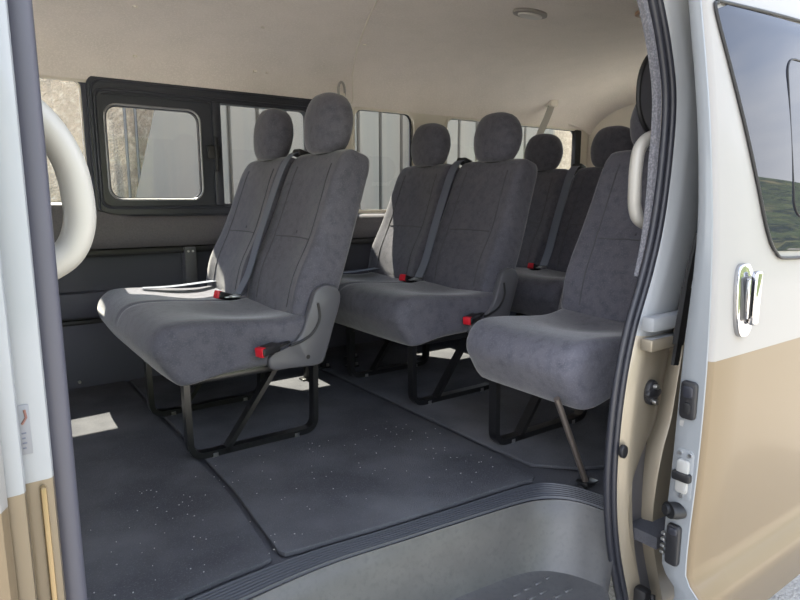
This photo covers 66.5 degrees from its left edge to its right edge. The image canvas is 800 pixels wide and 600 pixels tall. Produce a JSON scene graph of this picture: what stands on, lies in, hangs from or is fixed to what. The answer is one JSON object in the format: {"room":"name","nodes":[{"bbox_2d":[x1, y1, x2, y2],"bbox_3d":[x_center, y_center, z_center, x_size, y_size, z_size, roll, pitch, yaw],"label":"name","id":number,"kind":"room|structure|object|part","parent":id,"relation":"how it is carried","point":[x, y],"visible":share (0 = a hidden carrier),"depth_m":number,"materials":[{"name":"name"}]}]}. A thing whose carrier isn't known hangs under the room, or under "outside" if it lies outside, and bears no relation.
{"room":"vehicle interior","nodes":[
{"label":"vehicle interior","id":0,"kind":"room"},
{"bbox_2d":[0,0,86,599],"bbox_3d":[-0.379,0.137,0.642,0.062,1.620,0.164,-2,10,-11],"label":"pillar","id":1,"kind":"structure","parent":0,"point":[36,438],"depth_m":0.59,"materials":[{"name":"white paint"}]},
{"bbox_2d":[21,410,26,424],"bbox_3d":[-0.362,0.113,0.587,0.006,0.015,0.002,-7,12,-35],"label":"print","id":2,"kind":"object","parent":1,"relation":"attached to","point":[23,412],"depth_m":0.59,"materials":[{"name":"brown"}]},
{"bbox_2d":[39,75,587,389],"bbox_3d":[-0.800,-0.326,2.829,5.220,1.320,0.108,-7,12,-35],"label":"panel","id":3,"kind":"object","parent":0,"point":[125,251],"depth_m":2.60,"materials":[{"name":"grey plastic"}]},
{"bbox_3d":[-1.668,-0.843,2.110,3.080,0.065,0.007,-7,12,-35],"label":"header trim","id":4,"kind":"part","parent":3,"relation":"part of","materials":[{"name":"beige plastic"}]},
{"bbox_2d":[42,78,86,201],"bbox_3d":[-1.760,-0.579,2.121,1.215,0.500,0.022,-7,12,-35],"label":"window","id":5,"kind":"structure","parent":3,"relation":"in","point":[77,83],"depth_m":2.44,"materials":[{"name":"beige plastic"}]},
{"bbox_2d":[86,76,311,215],"bbox_3d":[-0.829,-0.658,2.743,1.013,0.562,0.078,-7,12,-35],"label":"window","id":6,"kind":"structure","parent":3,"relation":"in","point":[103,93],"depth_m":2.63,"materials":[{"name":"grey"}]},
{"bbox_3d":[-1.024,-0.632,2.616,0.490,0.448,0.022,-7,12,-35],"label":"sliding frame","id":7,"kind":"part","parent":6,"relation":"part of","materials":[{"name":"grey"}]},
{"bbox_3d":[-0.795,-0.039,2.852,5.200,0.105,0.053,-7,12,-35],"label":"armrest rail","id":8,"kind":"part","parent":3,"relation":"part of","materials":[{"name":"grey plastic"}]},
{"bbox_3d":[-0.797,-0.354,2.803,5.200,0.193,0.065,-7,12,-35],"label":"belt panel","id":9,"kind":"part","parent":3,"relation":"part of","materials":[{"name":"grey plastic"}]},
{"bbox_3d":[-0.805,0.166,2.900,5.200,0.285,0.018,-7,12,-35],"label":"panel","id":10,"kind":"part","parent":3,"relation":"part of","materials":[{"name":"grey"}]},
{"bbox_2d":[352,107,415,212],"bbox_3d":[-0.089,-0.744,3.285,0.404,0.555,0.038,-7,12,-35],"label":"window","id":11,"kind":"structure","parent":3,"relation":"in","point":[356,109],"depth_m":3.28,"materials":[{"name":"beige plastic"}]},
{"bbox_3d":[0.452,-0.828,3.654,2.140,0.600,0.011,-7,12,-35],"label":"pillar trim","id":12,"kind":"part","parent":3,"relation":"part of","materials":[{"name":"beige plastic"}]},
{"bbox_2d":[445,116,580,176],"bbox_3d":[0.739,-0.840,3.864,1.194,0.555,0.052,-7,12,-35],"label":"window","id":13,"kind":"structure","parent":3,"relation":"in","point":[576,135],"depth_m":4.13,"materials":[{"name":"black plastic"}]},
{"bbox_2d":[32,0,646,134],"bbox_3d":[-0.240,-0.927,1.922,5.200,0.348,2.031,-7,12,-35],"label":"ceiling","id":14,"kind":"structure","parent":0,"point":[475,59],"depth_m":2.63,"materials":[{"name":"fabric"}]},
{"bbox_2d":[337,81,345,96],"bbox_3d":[-0.291,-1.018,2.978,0.056,0.096,0.048,-7,12,-35],"label":"coat hook","id":15,"kind":"object","parent":14,"relation":"attached to","point":[340,82],"visible":0.58,"depth_m":2.96,"materials":[{"name":"grey plastic"}]},
{"bbox_2d":[513,8,546,19],"bbox_3d":[0.505,-1.109,2.369,0.170,0.018,0.090,-7,12,-35],"label":"recessed light","id":16,"kind":"object","parent":14,"relation":"in","point":[527,13],"visible":1,"depth_m":2.34,"materials":[{"name":"grey plastic"}]},
{"bbox_2d":[536,100,557,134],"bbox_3d":[0.861,-1.027,3.788,0.283,0.452,0.063,-7,12,-35],"label":"belt","id":17,"kind":"object","parent":14,"relation":"hanging from","point":[550,105],"visible":0.59,"depth_m":3.79,"materials":[{"name":"grey fabric"}]},
{"bbox_2d":[635,10,640,17],"bbox_3d":[0.951,-1.096,2.333,0.100,0.016,0.100,-7,12,-35],"label":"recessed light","id":18,"kind":"object","parent":14,"relation":"in","point":[637,13],"visible":0.21,"depth_m":2.33,"materials":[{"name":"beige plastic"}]},
{"bbox_2d":[125,370,665,599],"bbox_3d":[-0.207,0.459,2.122,5.220,0.030,2.080,-7,12,-35],"label":"floor","id":19,"kind":"structure","parent":0,"point":[646,532],"depth_m":1.65,"materials":[{"name":"black carpet"}]},
{"bbox_2d":[68,381,271,599],"bbox_3d":[-1.367,0.549,1.424,1.715,0.012,1.748,-7,12,-35],"label":"floor mat","id":20,"kind":"object","parent":19,"relation":"on","point":[122,448],"visible":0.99,"depth_m":1.52,"materials":[{"name":"carpet"}]},
{"bbox_2d":[130,367,533,556],"bbox_3d":[-0.390,0.426,2.168,0.768,0.012,1.663,-7,12,-35],"label":"floor mat","id":21,"kind":"object","parent":19,"relation":"on","point":[404,491],"visible":0.94,"depth_m":1.79,"materials":[{"name":"carpet"}]},
{"bbox_2d":[97,92,369,458],"bbox_3d":[-0.626,-0.157,2.193,0.755,1.129,0.969,-7,12,-35],"label":"seat","id":22,"kind":"object","parent":21,"relation":"on","point":[269,303],"visible":1,"depth_m":2.02,"materials":[{"name":"grey fabric"}]},
{"bbox_2d":[97,286,304,385],"bbox_3d":[-0.715,0.082,2.186,0.556,0.188,0.885,-7,12,-35],"label":"cushion","id":23,"kind":"object","parent":22,"relation":"on","point":[198,335],"depth_m":1.87,"materials":[{"name":"grey fabric"}]},
{"bbox_3d":[-0.716,0.274,2.270,0.437,0.252,0.032,-7,12,-35],"label":"leg frame","id":24,"kind":"part","parent":22,"relation":"part of","materials":[{"name":"black paint"}]},
{"bbox_3d":[-0.456,0.333,1.913,0.437,0.252,0.032,-7,12,-35],"label":"leg frame","id":25,"kind":"part","parent":22,"relation":"part of","materials":[{"name":"black paint"}]},
{"bbox_3d":[-0.597,-0.283,2.520,0.308,0.596,0.446,-7,12,-35],"label":"backrest","id":26,"kind":"part","parent":22,"relation":"part of","materials":[{"name":"grey fabric"}]},
{"bbox_3d":[-0.297,0.077,1.916,0.111,0.130,0.009,-7,12,-35],"label":"recliner lever","id":27,"kind":"part","parent":22,"relation":"part of","materials":[{"name":"black plastic"}]},
{"bbox_3d":[-0.329,-0.222,2.152,0.308,0.596,0.446,-7,12,-35],"label":"backrest","id":28,"kind":"part","parent":22,"relation":"part of","materials":[{"name":"grey fabric"}]},
{"bbox_2d":[90,424,492,595],"bbox_3d":[-0.343,0.512,1.607,1.297,0.002,0.519,-7,12,-35],"label":"lint","id":29,"kind":"object","parent":21,"relation":"on","point":[406,424],"visible":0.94,"depth_m":1.62,"materials":[{"name":"grey fabric"}]},
{"bbox_2d":[299,366,308,380],"bbox_3d":[-0.400,0.259,2.622,0.060,0.168,0.040,-7,12,-35],"label":"bracket","id":30,"kind":"object","parent":21,"relation":"on","point":[305,369],"visible":0.38,"depth_m":2.62,"materials":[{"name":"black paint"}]},
{"bbox_2d":[318,338,646,469],"bbox_3d":[0.899,0.287,3.005,2.275,0.012,1.790,-7,12,-35],"label":"floor mat","id":31,"kind":"object","parent":19,"relation":"on","point":[467,416],"visible":0.37,"depth_m":2.29,"materials":[{"name":"carpet"}]},
{"bbox_2d":[318,355,329,369],"bbox_3d":[-0.356,0.220,2.797,0.060,0.188,0.042,-7,12,-35],"label":"bracket","id":32,"kind":"object","parent":31,"relation":"on","point":[323,365],"visible":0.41,"depth_m":2.80,"materials":[{"name":"black metal"}]},
{"bbox_2d":[344,331,358,367],"bbox_3d":[-0.224,0.227,2.820,0.060,0.168,0.040,-7,12,-35],"label":"bracket","id":33,"kind":"object","parent":31,"relation":"on","point":[355,363],"visible":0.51,"depth_m":2.82,"materials":[{"name":"black metal"}]},
{"bbox_2d":[335,112,536,404],"bbox_3d":[0.044,-0.236,2.668,0.755,1.129,0.969,-7,12,-35],"label":"seat","id":34,"kind":"object","parent":31,"relation":"on","point":[445,250],"visible":0.88,"depth_m":2.54,"materials":[{"name":"grey fabric"}]},
{"bbox_3d":[-0.046,0.195,2.745,0.437,0.252,0.032,-7,12,-35],"label":"leg frame","id":35,"kind":"part","parent":34,"relation":"part of","materials":[{"name":"black paint"}]},
{"bbox_2d":[335,272,492,345],"bbox_3d":[-0.045,0.003,2.661,0.556,0.188,0.885,-7,12,-35],"label":"cushion","id":36,"kind":"object","parent":34,"relation":"on","point":[406,308],"depth_m":2.33,"materials":[{"name":"grey fabric"}]},
{"bbox_3d":[0.073,-0.361,2.995,0.308,0.596,0.446,-7,12,-35],"label":"backrest","id":37,"kind":"part","parent":34,"relation":"part of","materials":[{"name":"grey fabric"}]},
{"bbox_3d":[0.214,0.254,2.388,0.437,0.252,0.032,-7,12,-35],"label":"leg frame","id":38,"kind":"part","parent":34,"relation":"part of","materials":[{"name":"black paint"}]},
{"bbox_3d":[0.341,-0.300,2.627,0.308,0.596,0.446,-7,12,-35],"label":"backrest","id":39,"kind":"part","parent":34,"relation":"part of","materials":[{"name":"grey fabric"}]},
{"bbox_3d":[0.373,-0.001,2.391,0.111,0.130,0.009,-7,12,-35],"label":"recliner lever","id":40,"kind":"part","parent":34,"relation":"part of","materials":[{"name":"black plastic"}]},
{"bbox_2d":[466,105,658,486],"bbox_3d":[0.604,-0.102,1.868,0.760,1.131,0.452,-7,12,-35],"label":"seat","id":41,"kind":"object","parent":31,"relation":"on","point":[567,356],"visible":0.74,"depth_m":1.90,"materials":[{"name":"grey fabric"}]},
{"bbox_3d":[0.473,0.314,2.025,0.462,0.252,0.032,-7,12,-35],"label":"leg frame","id":42,"kind":"part","parent":41,"relation":"part of","materials":[{"name":"black paint"}]},
{"bbox_2d":[466,309,624,409],"bbox_3d":[0.526,0.154,1.850,0.556,0.188,0.420,-7,12,-35],"label":"cushion","id":43,"kind":"object","parent":41,"relation":"on","point":[567,357],"depth_m":1.66,"materials":[{"name":"grey fabric"}]},
{"bbox_3d":[0.456,0.376,1.617,0.141,0.268,0.017,-6,11,-31],"label":"prop leg","id":44,"kind":"part","parent":41,"relation":"part of","materials":[{"name":"silver metal"}]},
{"bbox_3d":[0.788,-0.194,1.984,0.308,0.596,0.446,-7,12,-35],"label":"backrest","id":45,"kind":"part","parent":41,"relation":"part of","materials":[{"name":"grey fabric"}]},
{"bbox_2d":[510,126,633,315],"bbox_3d":[0.706,-0.313,3.138,0.755,1.129,0.969,-7,12,-35],"label":"seat","id":46,"kind":"object","parent":31,"relation":"on","point":[561,201],"visible":0.31,"depth_m":3.17,"materials":[{"name":"grey fabric"}]},
{"bbox_2d":[510,267,565,315],"bbox_3d":[0.617,-0.074,3.130,0.556,0.188,0.885,-7,12,-35],"label":"cushion","id":47,"kind":"object","parent":46,"relation":"on","point":[538,291],"depth_m":2.74,"materials":[{"name":"grey fabric"}]},
{"bbox_3d":[0.735,-0.439,3.464,0.308,0.596,0.446,-7,12,-35],"label":"backrest","id":48,"kind":"part","parent":46,"relation":"part of","materials":[{"name":"grey fabric"}]},
{"bbox_3d":[1.003,-0.378,3.096,0.308,0.596,0.446,-7,12,-35],"label":"backrest","id":49,"kind":"part","parent":46,"relation":"part of","materials":[{"name":"grey fabric"}]},
{"bbox_2d":[587,103,635,166],"bbox_3d":[1.874,-0.549,3.545,0.050,1.525,1.920,-7,12,-35],"label":"wall","id":50,"kind":"structure","parent":0,"point":[621,117],"depth_m":4.04,"materials":[{"name":"beige plastic"}]},
{"bbox_2d":[603,0,697,599],"bbox_3d":[1.022,0.035,1.778,3.540,1.831,0.204,-7,12,-35],"label":"door frame","id":51,"kind":"structure","parent":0,"point":[644,398],"depth_m":1.41,"materials":[{"name":"paint"}]},
{"bbox_2d":[0,440,57,599],"bbox_3d":[-1.007,0.208,0.149,1.596,1.640,0.201,-7,12,-35],"label":"front door","id":52,"kind":"structure","parent":51,"relation":"in","point":[8,583],"depth_m":0.55,"materials":[{"name":"paint"}]},
{"bbox_3d":[-1.021,0.210,0.139,1.562,1.640,0.201,-7,12,-35],"label":"door panel","id":53,"kind":"part","parent":52,"relation":"part of","materials":[{"name":"paint"}]},
{"bbox_3d":[-0.354,0.554,0.665,0.006,0.750,0.012,-7,12,-35],"label":"edge moulding","id":54,"kind":"part","parent":52,"relation":"part of","materials":[{"name":"gold metal"}]},
{"bbox_2d":[41,100,95,278],"bbox_3d":[-0.401,-0.126,0.686,0.103,0.239,0.050,-7,12,-35],"label":"handle","id":55,"kind":"object","parent":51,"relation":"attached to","point":[74,241],"visible":0.59,"depth_m":0.69,"materials":[{"name":"grey plastic"}]},
{"bbox_2d":[190,482,603,599],"bbox_3d":[-0.078,0.577,1.258,1.443,0.006,0.309,-7,12,-35],"label":"trim","id":56,"kind":"structure","parent":51,"relation":"attached to","point":[246,587],"depth_m":1.42,"materials":[{"name":"grey plastic"}]},
{"bbox_2d":[249,499,612,599],"bbox_3d":[-0.001,0.675,1.189,1.287,0.168,0.407,-7,12,-35],"label":"step","id":57,"kind":"structure","parent":51,"relation":"attached to","point":[547,549],"depth_m":1.49,"materials":[{"name":"plastic"}]},
{"bbox_3d":[0.626,0.623,1.562,0.248,0.740,0.016,-7,12,-35],"label":"cavity panel","id":58,"kind":"part","parent":51,"relation":"part of","materials":[{"name":"grey metal"}]},
{"bbox_2d":[628,130,660,228],"bbox_3d":[0.608,-0.288,1.490,0.122,0.252,0.046,-7,12,-35],"label":"handle","id":59,"kind":"object","parent":51,"relation":"attached to","point":[636,214],"visible":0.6,"depth_m":1.46,"materials":[{"name":"grey plastic"}]},
{"bbox_3d":[0.523,-0.396,1.345,0.162,0.706,0.016,-7,12,-35],"label":"edge trim","id":60,"kind":"part","parent":51,"relation":"part of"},
{"bbox_3d":[1.365,-0.604,2.040,1.919,0.209,0.002,-7,12,-35],"label":"trim","id":61,"kind":"part","parent":51,"relation":"part of","materials":[{"name":"grey fabric"}]},
{"bbox_2d":[659,0,799,599],"bbox_3d":[1.032,-0.033,1.608,1.196,1.640,0.248,-7,12,-35],"label":"sliding door","id":62,"kind":"structure","parent":51,"relation":"in","point":[731,531],"depth_m":1.31,"materials":[{"name":"paint"}]},
{"bbox_3d":[0.604,0.371,1.299,0.003,0.113,0.039,-7,12,-35],"label":"lock plate","id":63,"kind":"part","parent":62,"relation":"part of","materials":[{"name":"grey paint"}]},
{"label":"outside","id":64,"kind":"structure","parent":0,"visible":0},
{"bbox_2d":[608,574,799,599],"bbox_3d":[6.054,-1.441,17.277,90.000,0.001,39.000,-7,12,-35],"label":"ground","id":65,"kind":"structure","parent":64,"point":[791,591],"depth_m":2.20,"materials":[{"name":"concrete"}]},
{"bbox_2d":[122,108,131,197],"bbox_3d":[-1.913,-0.875,4.303,0.015,3.120,0.040,-7,12,-35],"label":"fence post","id":66,"kind":"object","parent":65,"relation":"on","point":[124,109],"visible":0.2,"depth_m":4.27,"materials":[{"name":"grey"}]},
{"bbox_2d":[133,108,140,182],"bbox_3d":[-1.856,-0.881,4.344,0.015,3.120,0.040,-7,12,-35],"label":"fence post","id":67,"kind":"object","parent":65,"relation":"on","point":[134,110],"visible":0.13,"depth_m":4.29,"materials":[{"name":"grey"}]},
{"bbox_2d":[39,78,571,199],"bbox_3d":[0.418,-1.182,6.162,20.000,3.120,0.200,-7,12,-35],"label":"wall","id":68,"kind":"structure","parent":65,"relation":"on","point":[61,96],"depth_m":4.29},
{"bbox_2d":[136,105,552,209],"bbox_3d":[-0.258,-1.026,5.221,4.572,3.120,0.100,-7,12,-35],"label":"metal fence","id":69,"kind":"object","parent":65,"relation":"on","point":[170,168],"visible":0.02,"depth_m":4.50,"materials":[{"name":"grey metal"}]}
]}

